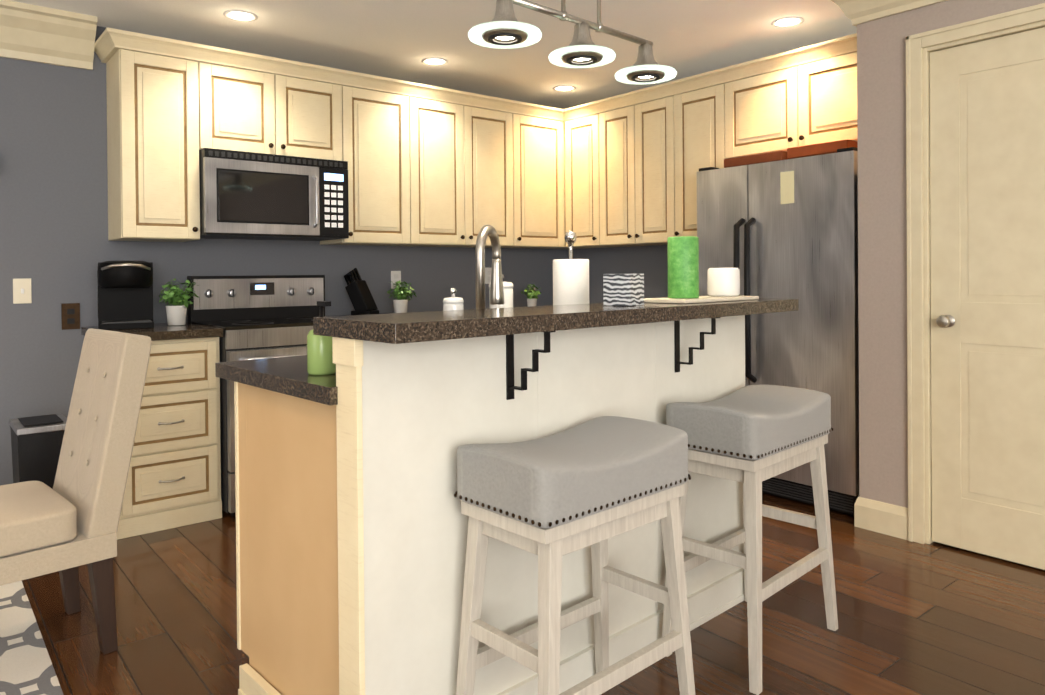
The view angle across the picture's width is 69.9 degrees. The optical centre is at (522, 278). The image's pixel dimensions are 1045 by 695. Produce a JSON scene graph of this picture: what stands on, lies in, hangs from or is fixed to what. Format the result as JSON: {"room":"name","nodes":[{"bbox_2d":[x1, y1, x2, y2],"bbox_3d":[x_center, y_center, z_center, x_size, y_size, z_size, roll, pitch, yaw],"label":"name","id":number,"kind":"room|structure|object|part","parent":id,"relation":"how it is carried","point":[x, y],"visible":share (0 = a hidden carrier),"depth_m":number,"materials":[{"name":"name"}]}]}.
{"room":"kitchen","nodes":[
{"label":"kitchen","id":0,"kind":"room"},
{"bbox_2d":[0,26,567,485],"bbox_3d":[-2.663,-0.058,3.464,8.100,2.440,0.120,-1,1,-39],"label":"wall","id":1,"kind":"structure","parent":0,"point":[56,244],"depth_m":3.74,"materials":[{"name":"grey paint"}]},
{"bbox_2d":[13,278,31,303],"bbox_3d":[-2.402,0.059,3.590,0.074,0.120,0.016,-1,1,-39],"label":"switch plate","id":2,"kind":"object","parent":1,"relation":"attached to","point":[22,293],"visible":1,"depth_m":3.59,"materials":[{"name":"white plastic"}]},
{"bbox_2d":[0,0,96,69],"bbox_3d":[-3.887,-1.144,2.286,4.538,0.230,0.152,-1,1,-39],"label":"crown molding","id":3,"kind":"structure","parent":1,"relation":"attached to","point":[36,33],"depth_m":3.59,"materials":[{"name":"paint"}]},
{"bbox_2d":[61,303,79,329],"bbox_3d":[-2.248,0.187,3.720,0.080,0.130,0.008,-1,1,-39],"label":"electrical outlet plate","id":4,"kind":"object","parent":1,"relation":"attached to","point":[70,315],"visible":1,"depth_m":3.72,"materials":[{"name":"black plastic"}]},
{"bbox_2d":[102,29,201,241],"bbox_3d":[-1.882,-0.688,3.810,0.359,0.982,0.328,-1,1,-39],"label":"upper cabinet","id":5,"kind":"object","parent":1,"relation":"attached to","point":[154,83],"depth_m":3.68,"materials":[{"name":"wood"}]},
{"bbox_2d":[202,44,345,160],"bbox_3d":[-1.441,-0.925,4.172,0.785,0.520,0.328,-1,1,-39],"label":"upper cabinet","id":6,"kind":"object","parent":1,"relation":"attached to","point":[251,102],"depth_m":4.03,"materials":[{"name":"wood"}]},
{"bbox_2d":[199,148,348,240],"bbox_3d":[-1.402,-0.443,4.132,0.780,0.436,0.439,-1,1,-39],"label":"microwave","id":7,"kind":"object","parent":6,"relation":"attached to","point":[253,196],"visible":1,"depth_m":3.97,"materials":[{"name":"grey metal"}]},
{"bbox_2d":[320,71,421,246],"bbox_3d":[-0.940,-0.701,4.582,0.504,0.982,0.328,-1,1,-39],"label":"upper cabinet","id":8,"kind":"object","parent":1,"relation":"attached to","point":[384,114],"depth_m":4.46,"materials":[{"name":"wood"}]},
{"bbox_2d":[391,271,400,288],"bbox_3d":[-0.827,0.006,4.885,0.072,0.116,0.007,-1,1,-39],"label":"electrical outlet plate","id":9,"kind":"object","parent":1,"relation":"attached to","point":[395,276],"visible":0.73,"depth_m":4.88,"materials":[{"name":"white plastic"}]},
{"bbox_2d":[422,84,513,247],"bbox_3d":[-0.479,-0.708,4.960,0.932,0.982,0.328,-1,1,-39],"label":"upper cabinet","id":10,"kind":"object","parent":1,"relation":"attached to","point":[431,166],"depth_m":4.82,"materials":[{"name":"wood"}]},
{"bbox_2d":[485,268,491,283],"bbox_3d":[-0.239,-0.022,5.367,0.072,0.116,0.007,-1,1,-39],"label":"electrical outlet plate","id":11,"kind":"object","parent":1,"relation":"attached to","point":[488,275],"visible":0.65,"depth_m":5.36,"materials":[{"name":"white plastic"}]},
{"bbox_2d":[506,99,565,248],"bbox_3d":[0.021,-0.715,5.327,0.551,0.982,0.393,-1,1,-39],"label":"upper cabinet","id":12,"kind":"object","parent":1,"relation":"attached to","point":[535,193],"depth_m":5.21,"materials":[{"name":"wood"}]},
{"bbox_2d":[10,0,856,108],"bbox_3d":[-0.260,-1.328,0.508,8.100,0.100,7.900,-1,1,-39],"label":"ceiling","id":13,"kind":"structure","parent":0,"point":[398,39],"depth_m":3.97,"materials":[{"name":"paint"}]},
{"bbox_2d":[223,10,257,21],"bbox_3d":[-1.381,-1.287,3.661,0.160,0.006,0.160,-1,1,-39],"label":"recessed light","id":14,"kind":"object","parent":13,"relation":"in","point":[241,15],"visible":1,"depth_m":3.66,"materials":[{"name":"paint"}]},
{"bbox_2d":[421,58,447,65],"bbox_3d":[-0.525,-1.300,4.478,0.160,0.006,0.160,-1,1,-39],"label":"recessed light","id":15,"kind":"object","parent":13,"relation":"in","point":[434,61],"visible":1,"depth_m":4.48,"materials":[{"name":"paint"}]},
{"bbox_2d":[553,85,575,91],"bbox_3d":[0.288,-1.312,5.158,0.160,0.006,0.160,-1,1,-39],"label":"recessed light","id":16,"kind":"object","parent":13,"relation":"in","point":[563,88],"visible":1,"depth_m":5.16,"materials":[{"name":"paint"}]},
{"bbox_2d":[468,0,676,83],"bbox_3d":[0.190,-0.999,2.420,0.883,0.590,0.218,-1,1,-43],"label":"track light","id":17,"kind":"object","parent":13,"relation":"hanging from","point":[504,28],"visible":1,"depth_m":2.37,"materials":[{"name":"brushed nickel"},{"name":"frosted white glass"},{"name":"dark grey metal"}]},
{"bbox_2d":[771,16,803,26],"bbox_3d":[1.356,-1.312,3.822,0.160,0.006,0.160,-1,1,-39],"label":"recessed light","id":18,"kind":"object","parent":13,"relation":"in","point":[791,21],"visible":1,"depth_m":3.82,"materials":[{"name":"paint"}]},
{"bbox_2d":[22,492,1044,694],"bbox_3d":[-0.237,1.212,0.525,8.100,0.100,7.900,-1,1,-39],"label":"floor","id":19,"kind":"structure","parent":0,"point":[932,618],"depth_m":2.46,"materials":[{"name":"brown wood"}]},
{"bbox_2d":[0,581,62,694],"bbox_3d":[-2.085,1.171,1.068,2.530,0.006,3.480,-1,1,-39],"label":"rug","id":20,"kind":"object","parent":19,"relation":"on","point":[26,667],"depth_m":2.31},
{"bbox_2d":[9,414,66,488],"bbox_3d":[-2.041,0.878,3.172,0.196,0.562,0.286,-1,1,-39],"label":"trash can","id":21,"kind":"object","parent":19,"relation":"on","point":[36,443],"visible":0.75,"depth_m":3.06,"materials":[{"name":"black plastic"}]},
{"bbox_2d":[0,328,151,654],"bbox_3d":[-1.554,0.669,2.337,0.480,0.984,0.620,0,1,45],"label":"dining chair","id":22,"kind":"object","parent":19,"relation":"on","point":[66,526],"visible":1,"depth_m":2.32,"materials":[{"name":"beige fabric"}]},
{"bbox_3d":[-1.631,0.726,2.260,0.480,0.120,0.400,0,1,45],"label":"seat","id":23,"kind":"part","parent":22,"relation":"part of","materials":[{"name":"beige fabric"}]},
{"bbox_3d":[-1.585,0.732,2.305,0.470,0.858,0.499,0,1,45],"label":"frame","id":24,"kind":"part","parent":22,"relation":"part of","materials":[{"name":"brown wood"}]},
{"bbox_3d":[-1.410,0.520,2.483,0.450,0.690,0.085,0,-10,45],"label":"backrest","id":25,"kind":"part","parent":22,"relation":"part of","materials":[{"name":"beige fabric"}]},
{"bbox_2d":[81,322,222,539],"bbox_3d":[-1.815,0.696,3.658,0.491,0.915,0.648,-1,1,-39],"label":"base cabinet","id":26,"kind":"object","parent":19,"relation":"on","point":[174,477],"visible":0.79,"depth_m":3.46,"materials":[{"name":"wood"}]},
{"bbox_2d":[97,261,153,329],"bbox_3d":[-1.950,0.075,3.672,0.242,0.327,0.323,-1,0,-29],"label":"coffee maker","id":27,"kind":"object","parent":26,"relation":"on","point":[125,294],"visible":1,"depth_m":3.63,"materials":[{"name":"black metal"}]},
{"bbox_2d":[159,278,198,325],"bbox_3d":[-1.754,0.117,3.809,0.202,0.239,0.216,-1,1,-39],"label":"plant","id":28,"kind":"object","parent":26,"relation":"on","point":[176,312],"visible":1,"depth_m":3.77,"materials":[{"name":"green plant"}]},
{"bbox_2d":[187,275,328,515],"bbox_3d":[-1.283,0.564,4.004,0.766,1.165,0.733,-1,1,-39],"label":"range","id":29,"kind":"object","parent":19,"relation":"on","point":[262,316],"visible":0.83,"depth_m":4.01,"materials":[{"name":"grey metal"}]},
{"bbox_2d":[332,308,488,315],"bbox_3d":[-0.228,0.673,4.951,2.057,0.913,0.658,-1,1,-39],"label":"base cabinet","id":30,"kind":"object","parent":19,"relation":"on","point":[388,313],"depth_m":4.61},
{"bbox_2d":[344,268,378,314],"bbox_3d":[-0.994,0.080,4.573,0.214,0.293,0.100,0,0,26],"label":"knife block","id":31,"kind":"object","parent":30,"relation":"on","point":[360,296],"visible":0.94,"depth_m":4.54,"materials":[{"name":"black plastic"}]},
{"bbox_2d":[387,280,416,312],"bbox_3d":[-0.744,0.116,4.625,0.194,0.212,0.161,-1,1,-39],"label":"plant","id":32,"kind":"object","parent":30,"relation":"on","point":[401,294],"visible":0.92,"depth_m":4.60,"materials":[{"name":"green plant"}]},
{"bbox_2d":[521,284,540,306],"bbox_3d":[0.066,0.123,5.232,0.157,0.175,0.160,-1,1,-39],"label":"plant","id":33,"kind":"object","parent":30,"relation":"on","point":[531,295],"visible":0.96,"depth_m":5.21,"materials":[{"name":"green plant"}]},
{"bbox_2d":[215,305,750,694],"bbox_3d":[0.029,0.634,2.354,1.601,1.027,0.876,-1,1,-43],"label":"kitchen island","id":34,"kind":"object","parent":19,"relation":"on","point":[351,531],"depth_m":1.87,"materials":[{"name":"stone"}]},
{"bbox_2d":[307,301,335,374],"bbox_3d":[-0.506,0.148,1.883,0.072,0.182,0.072,-1,1,-43],"label":"soap bottle","id":35,"kind":"object","parent":34,"relation":"on","point":[319,356],"visible":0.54,"depth_m":1.85,"materials":[{"name":"green plastic"}]},
{"bbox_2d":[443,288,463,310],"bbox_3d":[-0.203,0.131,2.204,0.062,0.206,0.062,-1,1,-43],"label":"canister","id":36,"kind":"object","parent":34,"relation":"on","point":[452,302],"visible":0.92,"depth_m":2.18,"materials":[{"name":"white ceramic"}]},
{"bbox_2d":[475,225,503,308],"bbox_3d":[-0.094,0.033,2.293,0.182,0.400,0.156,-1,1,-43],"label":"faucet","id":37,"kind":"object","parent":34,"relation":"on","point":[496,288],"visible":0.69,"depth_m":2.30,"materials":[{"name":"silver metal"}]},
{"bbox_2d":[489,274,513,307],"bbox_3d":[-0.074,0.107,2.623,0.087,0.246,0.087,-1,1,-43],"label":"canister","id":38,"kind":"object","parent":34,"relation":"on","point":[508,293],"visible":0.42,"depth_m":2.59,"materials":[{"name":"white ceramic"}]},
{"bbox_2d":[313,298,798,345],"bbox_3d":[0.237,0.099,2.148,1.640,0.041,0.341,-1,1,-43],"label":"island countertop","id":39,"kind":"structure","parent":34,"relation":"on","point":[411,328],"depth_m":1.79,"materials":[{"name":"brown stone"}]},
{"bbox_2d":[603,273,643,305],"bbox_3d":[0.297,0.031,2.191,0.088,0.092,0.088,0,0,35],"label":"striped box","id":40,"kind":"object","parent":39,"relation":"on","point":[623,289],"visible":0.98,"depth_m":2.16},
{"bbox_2d":[644,296,758,303],"bbox_3d":[0.592,0.067,2.463,0.430,0.012,0.170,-1,1,-43],"label":"tray","id":41,"kind":"object","parent":39,"relation":"on","point":[702,299],"visible":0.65,"depth_m":2.36,"materials":[{"name":"white wood"}]},
{"bbox_2d":[667,236,698,297],"bbox_3d":[0.514,-0.036,2.392,0.098,0.195,0.098,-1,1,-43],"label":"candle","id":42,"kind":"object","parent":41,"relation":"on","point":[683,266],"visible":0.96,"depth_m":2.35,"materials":[{"name":"green wax"}]},
{"bbox_2d":[707,268,739,295],"bbox_3d":[0.686,0.010,2.551,0.108,0.097,0.108,-1,1,-43],"label":"candle","id":43,"kind":"object","parent":41,"relation":"on","point":[723,281],"visible":0.98,"depth_m":2.51,"materials":[{"name":"white wax"}]},
{"bbox_2d":[553,231,588,304],"bbox_3d":[0.166,0.032,2.546,0.156,0.392,0.156,-1,1,-43],"label":"paper towel holder","id":44,"kind":"object","parent":34,"relation":"on","point":[570,280],"visible":0.48,"depth_m":2.49,"materials":[{"name":"white paper"}]},
{"bbox_2d":[454,416,694,694],"bbox_3d":[0.134,0.762,1.806,0.538,0.774,0.320,-1,1,-43],"label":"stool","id":45,"kind":"object","parent":19,"relation":"on","point":[596,484],"visible":1,"depth_m":1.71,"materials":[{"name":"white wood"}]},
{"bbox_2d":[457,416,687,527],"bbox_3d":[0.131,0.442,1.804,0.520,0.144,0.310,-1,1,-43],"label":"cushion","id":46,"kind":"object","parent":45,"relation":"on","point":[597,468],"depth_m":1.67,"materials":[{"name":"grey fabric"}]},
{"bbox_2d":[662,385,837,694],"bbox_3d":[0.720,0.753,2.350,0.538,0.774,0.320,-1,1,-45],"label":"stool","id":47,"kind":"object","parent":19,"relation":"on","point":[751,438],"visible":0.92,"depth_m":2.21,"materials":[{"name":"white wood"}]},
{"bbox_2d":[666,385,830,459],"bbox_3d":[0.718,0.433,2.348,0.520,0.144,0.310,-1,1,-45],"label":"cushion","id":48,"kind":"object","parent":47,"relation":"on","point":[752,422],"depth_m":2.20,"materials":[{"name":"grey fabric"}]},
{"bbox_2d":[697,147,858,514],"bbox_3d":[1.453,0.254,3.972,0.655,1.738,0.900,-1,1,-39],"label":"fridge","id":49,"kind":"object","parent":19,"relation":"on","point":[785,229],"visible":0.58,"depth_m":3.68,"materials":[{"name":"grey metal"}]},
{"bbox_2d":[724,151,783,167],"bbox_3d":[1.360,-0.643,4.122,0.330,0.049,0.360,-1,1,-39],"label":"box","id":50,"kind":"object","parent":49,"relation":"on","point":[778,155],"depth_m":4.00,"materials":[{"name":"brown wood"}]},
{"bbox_2d":[784,139,857,159],"bbox_3d":[1.604,-0.645,3.831,0.380,0.054,0.320,-1,1,-39],"label":"box","id":51,"kind":"object","parent":49,"relation":"on","point":[813,150],"depth_m":3.70,"materials":[{"name":"brown wood"}]},
{"bbox_2d":[567,245,667,302],"bbox_3d":[1.239,-0.102,4.870,0.120,2.440,2.650,-1,1,-39],"label":"wall","id":52,"kind":"structure","parent":0,"point":[650,263],"depth_m":5.35,"materials":[{"name":"grey paint"}]},
{"bbox_2d":[562,99,605,248],"bbox_3d":[0.528,-0.719,5.321,0.391,0.982,0.431,-1,1,-39],"label":"upper cabinet","id":53,"kind":"object","parent":52,"relation":"attached to","point":[584,125],"depth_m":5.22,"materials":[{"name":"wood"}]},
{"bbox_2d":[606,84,666,246],"bbox_3d":[0.856,-0.720,4.970,0.328,0.982,0.772,-1,1,-39],"label":"upper cabinet","id":54,"kind":"object","parent":52,"relation":"attached to","point":[634,118],"depth_m":4.87,"materials":[{"name":"wood"}]},
{"bbox_2d":[662,67,725,242],"bbox_3d":[1.160,-0.720,4.599,0.328,0.982,0.430,-1,1,-39],"label":"upper cabinet","id":55,"kind":"object","parent":52,"relation":"attached to","point":[693,107],"depth_m":4.53,"materials":[{"name":"wood"}]},
{"bbox_2d":[726,33,857,158],"bbox_3d":[1.587,-0.952,4.073,0.328,0.517,0.924,-1,1,-39],"label":"upper cabinet","id":56,"kind":"object","parent":52,"relation":"attached to","point":[807,95],"depth_m":3.98,"materials":[{"name":"wood"}]},
{"bbox_2d":[857,0,1044,507],"bbox_3d":[3.392,-0.098,1.721,0.780,2.440,4.950,-1,1,-39],"label":"wall","id":57,"kind":"structure","parent":0,"point":[882,253],"depth_m":3.29,"materials":[{"name":"greige paint"}]},
{"bbox_2d":[854,497,906,527],"bbox_3d":[1.776,1.055,3.607,0.676,0.135,0.016,-1,1,-39],"label":"baseboard","id":58,"kind":"structure","parent":57,"relation":"attached to","point":[881,517],"depth_m":3.34,"materials":[{"name":"paint"}]},
{"bbox_2d":[831,0,946,26],"bbox_3d":[3.259,-1.235,1.683,0.769,0.165,5.059,-1,1,-39],"label":"crown molding","id":59,"kind":"structure","parent":57,"relation":"attached to","point":[856,12],"depth_m":3.29,"materials":[{"name":"paint"}]},
{"bbox_2d":[906,3,1044,543],"bbox_3d":[2.014,0.045,2.874,0.154,2.162,0.974,-1,1,-39],"label":"door frame","id":60,"kind":"structure","parent":57,"relation":"attached to","point":[920,47],"depth_m":3.17,"materials":[{"name":"paint"}]},
{"bbox_2d":[930,27,1044,569],"bbox_3d":[1.977,0.079,2.844,0.110,2.070,0.814,-1,1,-39],"label":"closet door","id":61,"kind":"structure","parent":57,"relation":"in","point":[987,175],"depth_m":3.00,"materials":[{"name":"paint"}]}
]}

